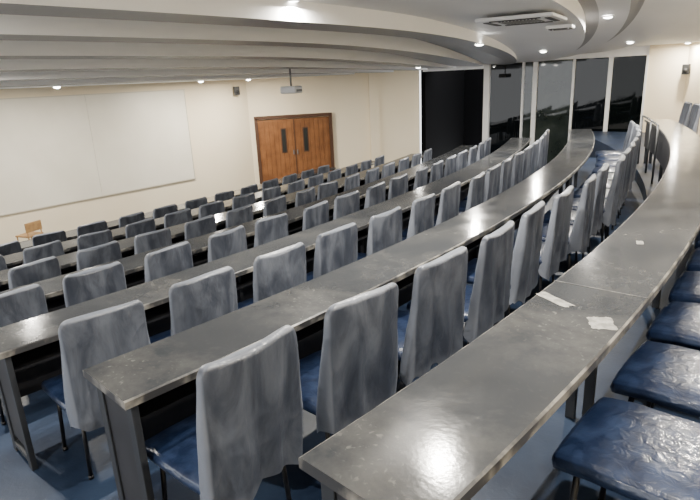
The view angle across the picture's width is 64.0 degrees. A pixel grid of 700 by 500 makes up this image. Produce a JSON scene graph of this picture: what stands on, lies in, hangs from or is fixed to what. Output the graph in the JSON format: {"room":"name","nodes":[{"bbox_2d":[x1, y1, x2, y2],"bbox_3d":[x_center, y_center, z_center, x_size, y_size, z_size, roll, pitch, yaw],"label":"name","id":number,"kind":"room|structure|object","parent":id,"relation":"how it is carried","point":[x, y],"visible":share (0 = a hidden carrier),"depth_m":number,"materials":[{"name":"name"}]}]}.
{"room":"lecture hall","nodes":[
{"label":"lecture hall","id":0,"kind":"room"},
{"bbox_2d":[0,79,254,243],"bbox_3d":[-8.201,-1.594,11.363,0.150,3.520,16.100,11,22,38],"label":"wall","id":1,"kind":"structure","parent":0,"point":[218,119],"depth_m":15.63,"materials":[{"name":"beige paint"}]},
{"bbox_2d":[0,89,195,215],"bbox_3d":[-7.905,-1.801,11.514,0.030,2.440,11.000,11,22,38],"label":"board","id":2,"kind":"object","parent":1,"relation":"attached to","point":[62,149],"visible":1,"depth_m":13.40,"materials":[{"name":"beige"}]},
{"bbox_2d":[245,70,419,184],"bbox_3d":[-0.434,-4.238,17.607,5.400,4.220,0.150,-5,17,-9],"label":"wall","id":3,"kind":"structure","parent":0,"point":[346,97],"depth_m":17.58,"materials":[{"name":"beige paint"}]},
{"bbox_2d":[254,112,334,183],"bbox_3d":[-1.704,-3.120,17.570,2.400,2.200,0.135,-5,17,-9],"label":"door","id":4,"kind":"structure","parent":3,"relation":"in","point":[285,147],"depth_m":17.49,"materials":[{"name":"brown wood"}]},
{"bbox_2d":[0,0,699,88],"bbox_3d":[-0.277,-3.049,7.440,16.500,1.260,21.100,11,22,38],"label":"ceiling","id":5,"kind":"structure","parent":0,"point":[44,43],"depth_m":7.04,"materials":[{"name":"paint"}]},
{"bbox_2d":[280,69,301,93],"bbox_3d":[-1.277,-3.596,11.856,0.415,0.543,0.400,3,18,19],"label":"projector","id":6,"kind":"object","parent":5,"relation":"hanging from","point":[290,89],"visible":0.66,"depth_m":11.76,"materials":[{"name":"grey plastic"}]},
{"bbox_2d":[475,12,566,26],"bbox_3d":[2.040,-2.728,6.646,0.874,0.049,0.874,7,20,29],"label":"air conditioner","id":7,"kind":"object","parent":5,"relation":"attached to","point":[545,17],"visible":1,"depth_m":6.43,"materials":[{"name":"white plastic"}]},
{"bbox_2d":[498,19,544,24],"bbox_3d":[2.041,-2.710,6.652,0.432,0.012,0.460,7,20,29],"label":"grille","id":8,"kind":"object","parent":7,"relation":"attached to","point":[529,20],"depth_m":6.61,"materials":[{"name":"grey plastic"}]},
{"bbox_2d":[0,131,699,499],"bbox_3d":[-0.483,-0.099,8.640,15.600,1.520,21.100,11,22,38],"label":"floor","id":9,"kind":"structure","parent":0,"point":[530,474],"depth_m":3.11,"materials":[{"name":"carpet"}]},
{"bbox_2d":[0,240,21,255],"bbox_3d":[-4.652,0.343,7.491,0.570,0.964,0.481,11,22,38],"label":"chair","id":10,"kind":"object","parent":9,"relation":"on","point":[12,247],"visible":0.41,"depth_m":7.27,"materials":[{"name":"fabric"}]},
{"bbox_2d":[0,284,47,425],"bbox_3d":[-2.452,0.696,4.048,0.569,0.965,0.500,13,23,41],"label":"chair","id":11,"kind":"object","parent":9,"relation":"on","point":[27,302],"visible":0.38,"depth_m":3.80,"materials":[{"name":"fabric"}]},
{"bbox_2d":[15,220,43,240],"bbox_3d":[-6.737,-0.299,11.778,0.380,0.630,0.380,4,18,22],"label":"wooden chair","id":12,"kind":"object","parent":9,"relation":"on","point":[31,227],"visible":0.79,"depth_m":11.66,"materials":[{"name":"beige wood"}]},
{"bbox_2d":[8,256,61,288],"bbox_3d":[-3.035,0.528,5.335,0.568,0.964,0.482,10,21,35],"label":"chair","id":13,"kind":"object","parent":9,"relation":"on","point":[46,268],"visible":0.42,"depth_m":5.04,"materials":[{"name":"fabric"}]},
{"bbox_2d":[23,240,63,264],"bbox_3d":[-3.673,0.358,6.639,0.570,0.964,0.481,9,21,34],"label":"chair","id":14,"kind":"object","parent":9,"relation":"on","point":[55,248],"visible":0.3,"depth_m":6.35,"materials":[{"name":"fabric"}]},
{"bbox_2d":[32,230,66,246],"bbox_3d":[-4.287,0.178,7.972,0.569,0.964,0.487,13,23,41],"label":"chair","id":15,"kind":"object","parent":9,"relation":"on","point":[40,239],"visible":0.31,"depth_m":7.65,"materials":[{"name":"fabric"}]},
{"bbox_2d":[77,220,107,236],"bbox_3d":[-3.905,0.022,8.422,0.569,0.965,0.500,13,23,41],"label":"chair","id":16,"kind":"object","parent":9,"relation":"on","point":[97,226],"visible":0.27,"depth_m":8.11,"materials":[{"name":"fabric"}]},
{"bbox_2d":[63,261,126,306],"bbox_3d":[-2.063,0.548,4.472,0.496,0.965,0.571,-19,23,-42],"label":"chair","id":17,"kind":"object","parent":9,"relation":"on","point":[79,287],"visible":0.39,"depth_m":4.16,"materials":[{"name":"fabric"}]},
{"bbox_2d":[77,229,112,250],"bbox_3d":[-3.270,0.207,7.072,0.569,0.964,0.487,10,21,37],"label":"chair","id":18,"kind":"object","parent":9,"relation":"on","point":[85,241],"visible":0.28,"depth_m":6.76,"materials":[{"name":"fabric"}]},
{"bbox_2d":[41,300,150,479],"bbox_3d":[-1.422,0.718,3.167,0.569,0.964,0.487,13,23,42],"label":"chair","id":19,"kind":"object","parent":9,"relation":"on","point":[88,340],"visible":0.8,"depth_m":2.88,"materials":[{"name":"fabric"}]},
{"bbox_2d":[76,240,121,270],"bbox_3d":[-2.643,0.374,5.777,0.570,0.964,0.481,11,21,37],"label":"chair","id":20,"kind":"object","parent":9,"relation":"on","point":[108,252],"visible":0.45,"depth_m":5.48,"materials":[{"name":"fabric"}]},
{"bbox_2d":[119,211,144,227],"bbox_3d":[-3.523,-0.128,8.853,0.571,0.965,0.496,9,21,34],"label":"chair","id":21,"kind":"object","parent":9,"relation":"on","point":[132,218],"visible":0.26,"depth_m":8.54,"materials":[{"name":"fabric"}]},
{"bbox_2d":[125,218,155,237],"bbox_3d":[-2.906,0.047,7.537,0.569,0.965,0.500,9,20,33],"label":"chair","id":22,"kind":"object","parent":9,"relation":"on","point":[146,225],"visible":0.38,"depth_m":7.24,"materials":[{"name":"fabric"}]},
{"bbox_2d":[134,228,171,254],"bbox_3d":[-2.264,0.224,6.212,0.569,0.964,0.487,10,21,36],"label":"chair","id":23,"kind":"object","parent":9,"relation":"on","point":[148,241],"visible":0.38,"depth_m":5.90,"materials":[{"name":"fabric"}]},
{"bbox_2d":[153,204,177,218],"bbox_3d":[-3.151,-0.291,9.332,0.568,0.964,0.482,11,22,39],"label":"chair","id":24,"kind":"object","parent":9,"relation":"on","point":[160,212],"visible":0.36,"depth_m":9.01,"materials":[{"name":"fabric"}]},
{"bbox_2d":[144,241,192,282],"bbox_3d":[-1.679,0.395,4.913,0.568,0.964,0.482,10,21,35],"label":"chair","id":25,"kind":"object","parent":9,"relation":"on","point":[175,258],"visible":0.44,"depth_m":4.62,"materials":[{"name":"fabric"}]},
{"bbox_2d":[20,167,335,250],"bbox_3d":[-3.118,-0.415,10.096,0.623,0.750,9.407,9,21,35],"label":"desk","id":26,"kind":"object","parent":9,"relation":"on","point":[114,224],"visible":0.14,"depth_m":9.27,"materials":[{"name":"laminate"}]},
{"bbox_2d":[164,208,191,227],"bbox_3d":[-2.552,-0.114,8.010,0.571,0.965,0.496,10,21,36],"label":"chair","id":27,"kind":"object","parent":9,"relation":"on","point":[182,216],"visible":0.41,"depth_m":7.71,"materials":[{"name":"fabric"}]},
{"bbox_2d":[3,161,374,268],"bbox_3d":[-2.082,-0.431,9.338,0.671,0.750,9.622,9,21,34],"label":"desk","id":28,"kind":"object","parent":9,"relation":"on","point":[16,259],"visible":0.09,"depth_m":7.85,"materials":[{"name":"laminate"}]},
{"bbox_2d":[149,266,237,342],"bbox_3d":[-1.026,0.557,3.631,0.569,0.965,0.501,14,24,43],"label":"chair","id":29,"kind":"object","parent":9,"relation":"on","point":[193,302],"visible":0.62,"depth_m":3.33,"materials":[{"name":"fabric"}]},
{"bbox_2d":[185,197,207,209],"bbox_3d":[-2.781,-0.453,9.801,0.570,0.964,0.481,11,22,38],"label":"chair","id":30,"kind":"object","parent":9,"relation":"on","point":[195,203],"visible":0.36,"depth_m":9.49,"materials":[{"name":"fabric"}]},
{"bbox_2d":[184,215,216,239],"bbox_3d":[-1.894,0.060,6.689,0.569,0.965,0.501,9,21,34],"label":"chair","id":31,"kind":"object","parent":9,"relation":"on","point":[205,225],"visible":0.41,"depth_m":6.39,"materials":[{"name":"fabric"}]},
{"bbox_2d":[0,154,422,291],"bbox_3d":[-1.052,-0.449,8.587,0.728,0.750,9.842,9,20,33],"label":"desk","id":32,"kind":"object","parent":9,"relation":"on","point":[67,262],"visible":0.22,"depth_m":7.02,"materials":[{"name":"laminate"}]},
{"bbox_2d":[198,200,224,218],"bbox_3d":[-2.191,-0.274,8.476,0.568,0.964,0.482,11,22,38],"label":"chair","id":33,"kind":"object","parent":9,"relation":"on","point":[216,207],"visible":0.34,"depth_m":8.16,"materials":[{"name":"fabric"}]},
{"bbox_2d":[145,325,302,499],"bbox_3d":[-0.517,0.750,2.275,0.570,0.964,0.481,12,22,39],"label":"chair","id":34,"kind":"object","parent":9,"relation":"on","point":[245,428],"visible":0.99,"depth_m":2.04,"materials":[{"name":"fabric"}]},
{"bbox_2d":[214,190,233,201],"bbox_3d":[-2.415,-0.619,10.290,0.569,0.964,0.487,10,21,36],"label":"chair","id":35,"kind":"object","parent":9,"relation":"on","point":[227,195],"visible":0.28,"depth_m":9.97,"materials":[{"name":"fabric"}]},
{"bbox_2d":[208,225,246,261],"bbox_3d":[-1.292,0.246,5.338,0.570,0.964,0.481,9,20,33],"label":"chair","id":36,"kind":"object","parent":9,"relation":"on","point":[220,245],"visible":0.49,"depth_m":5.04,"materials":[{"name":"fabric"}]},
{"bbox_2d":[0,145,477,312],"bbox_3d":[-0.008,-0.484,7.891,0.810,0.750,10.173,8,20,32],"label":"desk","id":37,"kind":"object","parent":9,"relation":"on","point":[134,268],"visible":0.32,"depth_m":5.76,"materials":[{"name":"laminate"}]},
{"bbox_2d":[226,204,252,227],"bbox_3d":[-1.538,-0.096,7.144,0.571,0.965,0.496,9,20,33],"label":"chair","id":38,"kind":"object","parent":9,"relation":"on","point":[244,214],"visible":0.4,"depth_m":6.84,"materials":[{"name":"fabric"}]},
{"bbox_2d":[232,192,255,209],"bbox_3d":[-1.812,-0.435,8.944,0.570,0.964,0.481,11,22,37],"label":"chair","id":39,"kind":"object","parent":9,"relation":"on","point":[243,200],"visible":0.37,"depth_m":8.63,"materials":[{"name":"fabric"}]},
{"bbox_2d":[0,138,530,470],"bbox_3d":[0.954,-0.478,7.074,0.878,0.750,10.204,8,20,31],"label":"desk","id":40,"kind":"object","parent":9,"relation":"on","point":[30,352],"visible":0.56,"depth_m":3.69,"materials":[{"name":"laminate"}]},
{"bbox_2d":[11,150,521,371],"bbox_3d":[0.913,-0.665,7.035,0.688,0.015,9.991,8,20,31],"label":"shelf","id":41,"kind":"object","parent":40,"relation":"attached to","point":[21,361],"depth_m":3.70,"materials":[{"name":"grey laminate"}]},
{"bbox_2d":[254,213,288,246],"bbox_3d":[-0.942,0.089,5.797,0.569,0.964,0.487,10,21,36],"label":"chair","id":42,"kind":"object","parent":9,"relation":"on","point":[272,228],"visible":0.44,"depth_m":5.48,"materials":[{"name":"fabric"}]},
{"bbox_2d":[262,186,280,200],"bbox_3d":[-1.463,-0.602,9.435,0.569,0.964,0.487,9,20,33],"label":"chair","id":43,"kind":"object","parent":9,"relation":"on","point":[272,192],"visible":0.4,"depth_m":9.12,"materials":[{"name":"fabric"}]},
{"bbox_2d":[238,242,306,308],"bbox_3d":[-0.625,0.409,4.054,0.571,0.965,0.496,13,23,41],"label":"chair","id":44,"kind":"object","parent":9,"relation":"on","point":[278,271],"visible":0.54,"depth_m":3.74,"materials":[{"name":"fabric"}]},
{"bbox_2d":[263,195,286,216],"bbox_3d":[-1.170,-0.260,7.623,0.568,0.964,0.482,7,20,30],"label":"chair","id":45,"kind":"object","parent":9,"relation":"on","point":[278,204],"visible":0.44,"depth_m":7.33,"materials":[{"name":"fabric"}]},
{"bbox_2d":[288,179,304,193],"bbox_3d":[-1.106,-0.764,9.909,0.569,0.965,0.500,8,20,32],"label":"chair","id":46,"kind":"object","parent":9,"relation":"on","point":[298,185],"visible":0.3,"depth_m":9.61,"materials":[{"name":"fabric"}]},
{"bbox_2d":[295,187,315,206],"bbox_3d":[-0.809,-0.419,8.087,0.570,0.964,0.481,7,20,29],"label":"chair","id":47,"kind":"object","parent":9,"relation":"on","point":[306,196],"visible":0.34,"depth_m":7.79,"materials":[{"name":"fabric"}]},
{"bbox_2d":[302,200,328,230],"bbox_3d":[-0.545,-0.065,6.240,0.569,0.965,0.500,8,20,30],"label":"chair","id":48,"kind":"object","parent":9,"relation":"on","point":[317,214],"visible":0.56,"depth_m":5.94,"materials":[{"name":"fabric"}]},
{"bbox_2d":[308,173,323,187],"bbox_3d":[-0.801,-0.929,10.401,0.571,0.965,0.496,8,20,31],"label":"chair","id":49,"kind":"object","parent":9,"relation":"on","point":[318,179],"visible":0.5,"depth_m":10.09,"materials":[{"name":"fabric"}]},
{"bbox_2d":[317,181,337,199],"bbox_3d":[-0.494,-0.583,8.575,0.569,0.964,0.487,10,21,36],"label":"chair","id":50,"kind":"object","parent":9,"relation":"on","point":[327,189],"visible":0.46,"depth_m":8.25,"materials":[{"name":"fabric"}]},
{"bbox_2d":[306,222,357,280],"bbox_3d":[-0.256,0.249,4.521,0.568,0.964,0.482,12,22,39],"label":"chair","id":51,"kind":"object","parent":9,"relation":"on","point":[337,248],"visible":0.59,"depth_m":4.21,"materials":[{"name":"fabric"}]},
{"bbox_2d":[82,129,594,499],"bbox_3d":[1.917,-0.473,6.258,0.946,0.750,10.237,8,20,30],"label":"desk","id":52,"kind":"object","parent":9,"relation":"on","point":[147,390],"visible":0.73,"depth_m":2.70,"materials":[{"name":"laminate"}]},
{"bbox_2d":[333,190,359,219],"bbox_3d":[-0.202,-0.231,6.731,0.571,0.965,0.496,10,21,36],"label":"chair","id":53,"kind":"object","parent":9,"relation":"on","point":[346,204],"visible":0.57,"depth_m":6.41,"materials":[{"name":"fabric"}]},
{"bbox_2d":[299,282,398,439],"bbox_3d":[-0.088,0.596,2.712,0.487,0.964,0.569,-18,23,-41],"label":"chair","id":54,"kind":"object","parent":9,"relation":"on","point":[355,370],"visible":0.94,"depth_m":2.44,"materials":[{"name":"fabric"}]},
{"bbox_2d":[344,173,359,190],"bbox_3d":[-0.151,-0.754,9.079,0.569,0.965,0.500,7,19,29],"label":"chair","id":55,"kind":"object","parent":9,"relation":"on","point":[353,181],"visible":0.38,"depth_m":8.78,"materials":[{"name":"fabric"}]},
{"bbox_2d":[365,167,378,183],"bbox_3d":[0.188,-0.923,9.580,0.571,0.965,0.496,7,19,29],"label":"chair","id":56,"kind":"object","parent":9,"relation":"on","point":[372,175],"visible":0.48,"depth_m":9.27,"materials":[{"name":"fabric"}]},
{"bbox_2d":[364,181,385,208],"bbox_3d":[0.142,-0.390,7.198,0.568,0.964,0.482,8,20,30],"label":"chair","id":57,"kind":"object","parent":9,"relation":"on","point":[375,194],"visible":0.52,"depth_m":6.88,"materials":[{"name":"fabric"}]},
{"bbox_2d":[357,206,401,259],"bbox_3d":[0.136,0.096,4.961,0.570,0.964,0.481,11,22,37],"label":"chair","id":58,"kind":"object","parent":9,"relation":"on","point":[385,229],"visible":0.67,"depth_m":4.65,"materials":[{"name":"fabric"}]},
{"bbox_2d":[381,162,394,178],"bbox_3d":[0.497,-1.093,10.088,0.568,0.964,0.482,7,20,29],"label":"chair","id":59,"kind":"object","parent":9,"relation":"on","point":[388,169],"visible":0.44,"depth_m":9.77,"materials":[{"name":"fabric"}]},
{"bbox_2d":[388,173,407,199],"bbox_3d":[0.474,-0.561,7.702,0.570,0.964,0.481,9,20,33],"label":"chair","id":60,"kind":"object","parent":9,"relation":"on","point":[398,185],"visible":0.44,"depth_m":7.38,"materials":[{"name":"fabric"}]},
{"bbox_2d":[402,193,435,240],"bbox_3d":[0.507,-0.070,5.445,0.569,0.964,0.487,9,20,33],"label":"chair","id":61,"kind":"object","parent":9,"relation":"on","point":[422,209],"visible":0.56,"depth_m":5.12,"materials":[{"name":"fabric"}]},
{"bbox_2d":[413,167,427,189],"bbox_3d":[0.829,-0.728,8.193,0.569,0.964,0.487,6,19,26],"label":"chair","id":62,"kind":"object","parent":9,"relation":"on","point":[421,175],"visible":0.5,"depth_m":7.86,"materials":[{"name":"fabric"}]},
{"bbox_2d":[402,181,460,237],"bbox_3d":[0.845,-0.237,5.939,0.569,0.965,0.501,8,20,31],"label":"chair","id":63,"kind":"object","parent":9,"relation":"on","point":[450,195],"visible":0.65,"depth_m":5.63,"materials":[{"name":"fabric"}]},
{"bbox_2d":[397,246,467,385],"bbox_3d":[0.321,0.440,3.157,0.569,0.965,0.501,13,23,42],"label":"chair","id":64,"kind":"object","parent":9,"relation":"on","point":[431,332],"visible":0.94,"depth_m":2.88,"materials":[{"name":"fabric"}]},
{"bbox_2d":[429,160,442,182],"bbox_3d":[1.134,-0.904,8.721,0.569,0.965,0.501,7,19,28],"label":"chair","id":65,"kind":"object","parent":9,"relation":"on","point":[436,173],"visible":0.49,"depth_m":8.39,"materials":[{"name":"fabric"}]},
{"bbox_2d":[427,154,456,183],"bbox_3d":[1.434,-1.075,9.233,0.571,0.965,0.496,7,19,28],"label":"chair","id":66,"kind":"object","parent":9,"relation":"on","point":[450,164],"visible":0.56,"depth_m":8.90,"materials":[{"name":"fabric"}]},
{"bbox_2d":[442,150,467,177],"bbox_3d":[1.724,-1.246,9.751,0.568,0.964,0.482,7,20,29],"label":"chair","id":67,"kind":"object","parent":9,"relation":"on","point":[461,161],"visible":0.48,"depth_m":9.42,"materials":[{"name":"fabric"}]},
{"bbox_2d":[434,171,484,223],"bbox_3d":[1.221,-0.401,6.415,0.571,0.965,0.496,7,20,29],"label":"chair","id":68,"kind":"object","parent":9,"relation":"on","point":[476,192],"visible":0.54,"depth_m":6.10,"materials":[{"name":"fabric"}]},
{"bbox_2d":[407,220,514,344],"bbox_3d":[0.706,0.291,3.584,0.571,0.965,0.496,10,21,36],"label":"chair","id":69,"kind":"object","parent":9,"relation":"on","point":[487,300],"visible":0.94,"depth_m":3.31,"materials":[{"name":"fabric"}]},
{"bbox_2d":[459,164,500,211],"bbox_3d":[1.536,-0.574,6.934,0.568,0.964,0.482,8,20,32],"label":"chair","id":70,"kind":"object","parent":9,"relation":"on","point":[492,177],"visible":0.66,"depth_m":6.64,"materials":[{"name":"fabric"}]},
{"bbox_2d":[482,64,490,141],"bbox_3d":[4.109,-3.824,16.924,0.181,3.420,0.100,8,20,32],"label":"trim","id":71,"kind":"structure","parent":9,"relation":"on","point":[487,67],"depth_m":16.70,"materials":[{"name":"white paint"}]},
{"bbox_2d":[463,156,512,199],"bbox_3d":[1.832,-0.742,7.436,0.570,0.964,0.481,7,19,28],"label":"chair","id":72,"kind":"object","parent":9,"relation":"on","point":[506,166],"visible":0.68,"depth_m":7.12,"materials":[{"name":"fabric"}]},
{"bbox_2d":[298,119,699,499],"bbox_3d":[2.899,-0.452,5.388,0.965,0.751,10.293,8,20,30],"label":"desk","id":73,"kind":"object","parent":9,"relation":"on","point":[444,435],"visible":0.97,"depth_m":1.75,"materials":[{"name":"stone"}]},
{"bbox_2d":[536,291,574,306],"bbox_3d":[0.834,0.201,2.286,0.055,0.002,0.186,-10,18,-22],"label":"paper scrap","id":74,"kind":"object","parent":73,"relation":"on","point":[558,301],"visible":1,"depth_m":2.28,"materials":[{"name":"white paper"}]},
{"bbox_2d":[586,317,617,329],"bbox_3d":[0.923,0.268,2.054,0.093,0.002,0.116,1,17,11],"label":"paper scrap","id":75,"kind":"object","parent":73,"relation":"on","point":[595,322],"visible":1,"depth_m":2.05,"materials":[{"name":"white paper"}]},
{"bbox_2d":[467,201,544,315],"bbox_3d":[1.066,0.129,4.058,0.568,0.964,0.482,8,20,32],"label":"chair","id":76,"kind":"object","parent":9,"relation":"on","point":[526,251],"visible":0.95,"depth_m":3.78,"materials":[{"name":"fabric"}]},
{"bbox_2d":[489,62,522,153],"bbox_3d":[4.601,-3.782,16.640,0.936,3.380,0.020,8,20,32],"label":"window","id":77,"kind":"structure","parent":9,"relation":"on","point":[506,80],"depth_m":16.47,"materials":[{"name":"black glass"}]},
{"bbox_2d":[511,151,523,186],"bbox_3d":[2.131,-0.908,7.932,0.569,0.964,0.487,7,20,29],"label":"chair","id":78,"kind":"object","parent":9,"relation":"on","point":[517,169],"visible":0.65,"depth_m":7.61,"materials":[{"name":"fabric"}]},
{"bbox_2d":[519,62,524,137],"bbox_3d":[5.004,-3.693,16.358,0.050,3.420,0.100,8,20,32],"label":"trim","id":79,"kind":"structure","parent":9,"relation":"on","point":[523,64],"depth_m":16.12,"materials":[{"name":"silver metal"}]},
{"bbox_2d":[522,145,532,180],"bbox_3d":[2.420,-1.082,8.456,0.569,0.965,0.501,7,19,28],"label":"chair","id":80,"kind":"object","parent":9,"relation":"on","point":[527,158],"visible":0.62,"depth_m":8.16,"materials":[{"name":"fabric"}]},
{"bbox_2d":[522,62,533,150],"bbox_3d":[5.167,-3.699,16.282,0.272,3.380,0.020,8,20,32],"label":"window","id":81,"kind":"structure","parent":9,"relation":"on","point":[529,65],"depth_m":16.11,"materials":[{"name":"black glass"}]},
{"bbox_2d":[530,62,538,144],"bbox_3d":[5.290,-3.651,16.176,0.121,3.420,0.100,8,20,32],"label":"trim","id":82,"kind":"structure","parent":9,"relation":"on","point":[535,64],"depth_m":15.96,"materials":[{"name":"white paint"}]},
{"bbox_2d":[530,140,538,175],"bbox_3d":[2.701,-1.256,8.983,0.571,0.965,0.496,6,19,27],"label":"chair","id":83,"kind":"object","parent":9,"relation":"on","point":[535,150],"visible":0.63,"depth_m":8.70,"materials":[{"name":"fabric"}]},
{"bbox_2d":[513,185,573,291],"bbox_3d":[1.450,-0.030,4.517,0.570,0.964,0.481,9,21,33],"label":"chair","id":84,"kind":"object","parent":9,"relation":"on","point":[553,251],"visible":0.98,"depth_m":4.25,"materials":[{"name":"fabric"}]},
{"bbox_2d":[534,59,572,163],"bbox_3d":[5.749,-3.614,15.914,0.956,3.380,0.020,8,20,32],"label":"window","id":85,"kind":"structure","parent":9,"relation":"on","point":[554,83],"depth_m":15.75,"materials":[{"name":"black glass"}]},
{"bbox_2d":[542,174,596,269],"bbox_3d":[1.835,-0.185,4.966,0.569,0.964,0.487,7,20,30],"label":"chair","id":86,"kind":"object","parent":9,"relation":"on","point":[579,234],"visible":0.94,"depth_m":4.67,"materials":[{"name":"fabric"}]},
{"bbox_2d":[568,59,575,139],"bbox_3d":[6.151,-3.525,15.632,0.060,3.420,0.100,8,20,32],"label":"trim","id":87,"kind":"structure","parent":9,"relation":"on","point":[574,60],"depth_m":15.37,"materials":[{"name":"silver metal"}]},
{"bbox_2d":[543,163,608,258],"bbox_3d":[2.164,-0.352,5.459,0.569,0.965,0.501,7,20,30],"label":"chair","id":88,"kind":"object","parent":9,"relation":"on","point":[602,174],"visible":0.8,"depth_m":5.19,"materials":[{"name":"fabric"}]},
{"bbox_2d":[571,57,608,130],"bbox_3d":[6.550,-3.496,15.406,0.855,3.380,0.020,8,20,32],"label":"window","id":89,"kind":"structure","parent":9,"relation":"on","point":[591,74],"depth_m":15.18,"materials":[{"name":"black glass"}]},
{"bbox_2d":[572,154,625,242],"bbox_3d":[2.548,-0.510,5.918,0.571,0.965,0.496,7,19,29],"label":"chair","id":90,"kind":"object","parent":9,"relation":"on","point":[610,210],"visible":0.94,"depth_m":5.65,"materials":[{"name":"fabric"}]},
{"bbox_2d":[573,148,630,237],"bbox_3d":[2.839,-0.669,6.394,0.568,0.964,0.482,8,20,31],"label":"chair","id":91,"kind":"object","parent":9,"relation":"on","point":[577,194],"visible":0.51,"depth_m":6.21,"materials":[{"name":"fabric"}]},
{"bbox_2d":[580,141,634,225],"bbox_3d":[3.135,-0.826,6.859,0.570,0.964,0.481,7,20,29],"label":"chair","id":92,"kind":"object","parent":9,"relation":"on","point":[632,144],"visible":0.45,"depth_m":6.65,"materials":[{"name":"fabric"}]},
{"bbox_2d":[603,57,613,131],"bbox_3d":[6.918,-3.413,15.146,0.101,3.420,0.100,8,20,32],"label":"trim","id":93,"kind":"structure","parent":9,"relation":"on","point":[611,59],"depth_m":14.88,"materials":[{"name":"silver metal"}]},
{"bbox_2d":[586,137,638,214],"bbox_3d":[3.411,-0.982,7.326,0.569,0.964,0.487,6,19,27],"label":"chair","id":94,"kind":"object","parent":9,"relation":"on","point":[636,140],"visible":0.33,"depth_m":7.12,"materials":[{"name":"fabric"}]},
{"bbox_2d":[594,121,635,157],"bbox_3d":[4.390,-1.639,9.321,0.570,0.964,0.481,3,18,19],"label":"chair","id":95,"kind":"object","parent":9,"relation":"on","point":[631,124],"visible":0.59,"depth_m":9.21,"materials":[{"name":"fabric"}]},
{"bbox_2d":[592,132,640,205],"bbox_3d":[3.686,-1.141,7.804,0.569,0.965,0.501,6,19,26],"label":"chair","id":96,"kind":"object","parent":9,"relation":"on","point":[638,134],"visible":0.28,"depth_m":7.64,"materials":[{"name":"fabric"}]},
{"bbox_2d":[596,124,639,161],"bbox_3d":[4.181,-1.466,8.791,0.568,0.964,0.482,4,18,22],"label":"chair","id":97,"kind":"object","parent":9,"relation":"on","point":[604,157],"visible":0.26,"depth_m":8.71,"materials":[{"name":"fabric"}]},
{"bbox_2d":[551,397,699,499],"bbox_3d":[1.004,0.626,1.794,0.568,0.964,0.482,13,23,41],"label":"chair","id":98,"kind":"object","parent":9,"relation":"on","point":[631,450],"visible":1,"depth_m":1.79,"materials":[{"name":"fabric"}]},
{"bbox_2d":[637,115,658,183],"bbox_3d":[4.685,-1.627,8.811,0.049,0.835,1.906,4,18,20],"label":"railing","id":99,"kind":"object","parent":9,"relation":"on","point":[643,116],"visible":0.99,"depth_m":8.72,"materials":[{"name":"grey metal"}]},
{"bbox_2d":[610,341,699,416],"bbox_3d":[1.389,0.482,2.205,0.570,0.964,0.481,12,23,40],"label":"chair","id":100,"kind":"object","parent":9,"relation":"on","point":[666,375],"visible":0.93,"depth_m":2.21,"materials":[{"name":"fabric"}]},
{"bbox_2d":[646,301,699,408],"bbox_3d":[1.750,0.337,2.623,0.569,0.964,0.487,12,22,39],"label":"chair","id":101,"kind":"object","parent":9,"relation":"on","point":[677,323],"visible":0.88,"depth_m":2.64,"materials":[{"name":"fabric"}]},
{"bbox_2d":[668,271,699,302],"bbox_3d":[2.086,0.193,3.044,0.569,0.965,0.501,10,21,36],"label":"chair","id":102,"kind":"object","parent":9,"relation":"on","point":[686,288],"visible":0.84,"depth_m":3.07,"materials":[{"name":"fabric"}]},
{"bbox_2d":[678,101,692,126],"bbox_3d":[5.978,-2.258,10.450,0.571,0.965,0.496,3,18,17],"label":"chair","id":103,"kind":"object","parent":9,"relation":"on","point":[686,109],"visible":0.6,"depth_m":10.23,"materials":[{"name":"fabric"}]},
{"bbox_2d":[686,247,699,270],"bbox_3d":[2.429,0.049,3.460,0.571,0.965,0.496,10,21,35],"label":"chair","id":104,"kind":"object","parent":9,"relation":"on","point":[693,264],"visible":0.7,"depth_m":3.50,"materials":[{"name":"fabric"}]},
{"bbox_2d":[687,103,699,133],"bbox_3d":[5.809,-2.083,9.906,0.569,0.965,0.501,2,18,16],"label":"chair","id":105,"kind":"object","parent":9,"relation":"on","point":[693,122],"visible":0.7,"depth_m":9.69,"materials":[{"name":"fabric"}]},
{"bbox_2d":[368,73,379,167],"bbox_3d":[0.777,-4.035,17.785,0.300,3.620,0.120,-5,17,-9],"label":"wall","id":106,"kind":"structure","parent":0,"point":[373,88],"depth_m":17.66,"materials":[{"name":"beige paint"}]},
{"bbox_2d":[421,70,463,161],"bbox_3d":[3.366,-5.204,19.836,0.150,4.420,4.370,6,19,27],"label":"wall","id":107,"kind":"structure","parent":0,"point":[442,92],"depth_m":19.43,"materials":[{"name":"black paint"}]},
{"bbox_2d":[463,69,524,151],"bbox_3d":[7.923,-5.103,18.804,9.400,4.420,0.150,11,22,38],"label":"wall","id":108,"kind":"structure","parent":0,"point":[473,78],"depth_m":21.34,"materials":[{"name":"black paint"}]},
{"bbox_2d":[642,43,689,131],"bbox_3d":[8.503,-3.674,14.044,2.012,4.420,0.150,8,20,32],"label":"wall","id":109,"kind":"structure","parent":0,"point":[665,83],"depth_m":14.13,"materials":[{"name":"beige paint"}]},
{"bbox_2d":[423,45,649,71],"bbox_3d":[4.955,-5.723,15.830,6.338,1.030,0.120,8,20,32],"label":"trim","id":110,"kind":"structure","parent":109,"relation":"attached to","point":[633,50],"depth_m":14.77,"materials":[{"name":"paint"}]},
{"bbox_2d":[607,55,646,131],"bbox_3d":[7.297,-3.386,14.934,0.805,3.380,0.020,8,20,32],"label":"window","id":111,"kind":"structure","parent":109,"relation":"in","point":[628,74],"depth_m":14.69,"materials":[{"name":"black glass"}]},
{"bbox_2d":[682,42,699,135],"bbox_3d":[3.822,-0.742,4.675,2.690,4.720,22.138,8,20,30],"label":"wall","id":112,"kind":"structure","parent":0,"point":[692,82],"depth_m":13.48,"materials":[{"name":"beige paint"}]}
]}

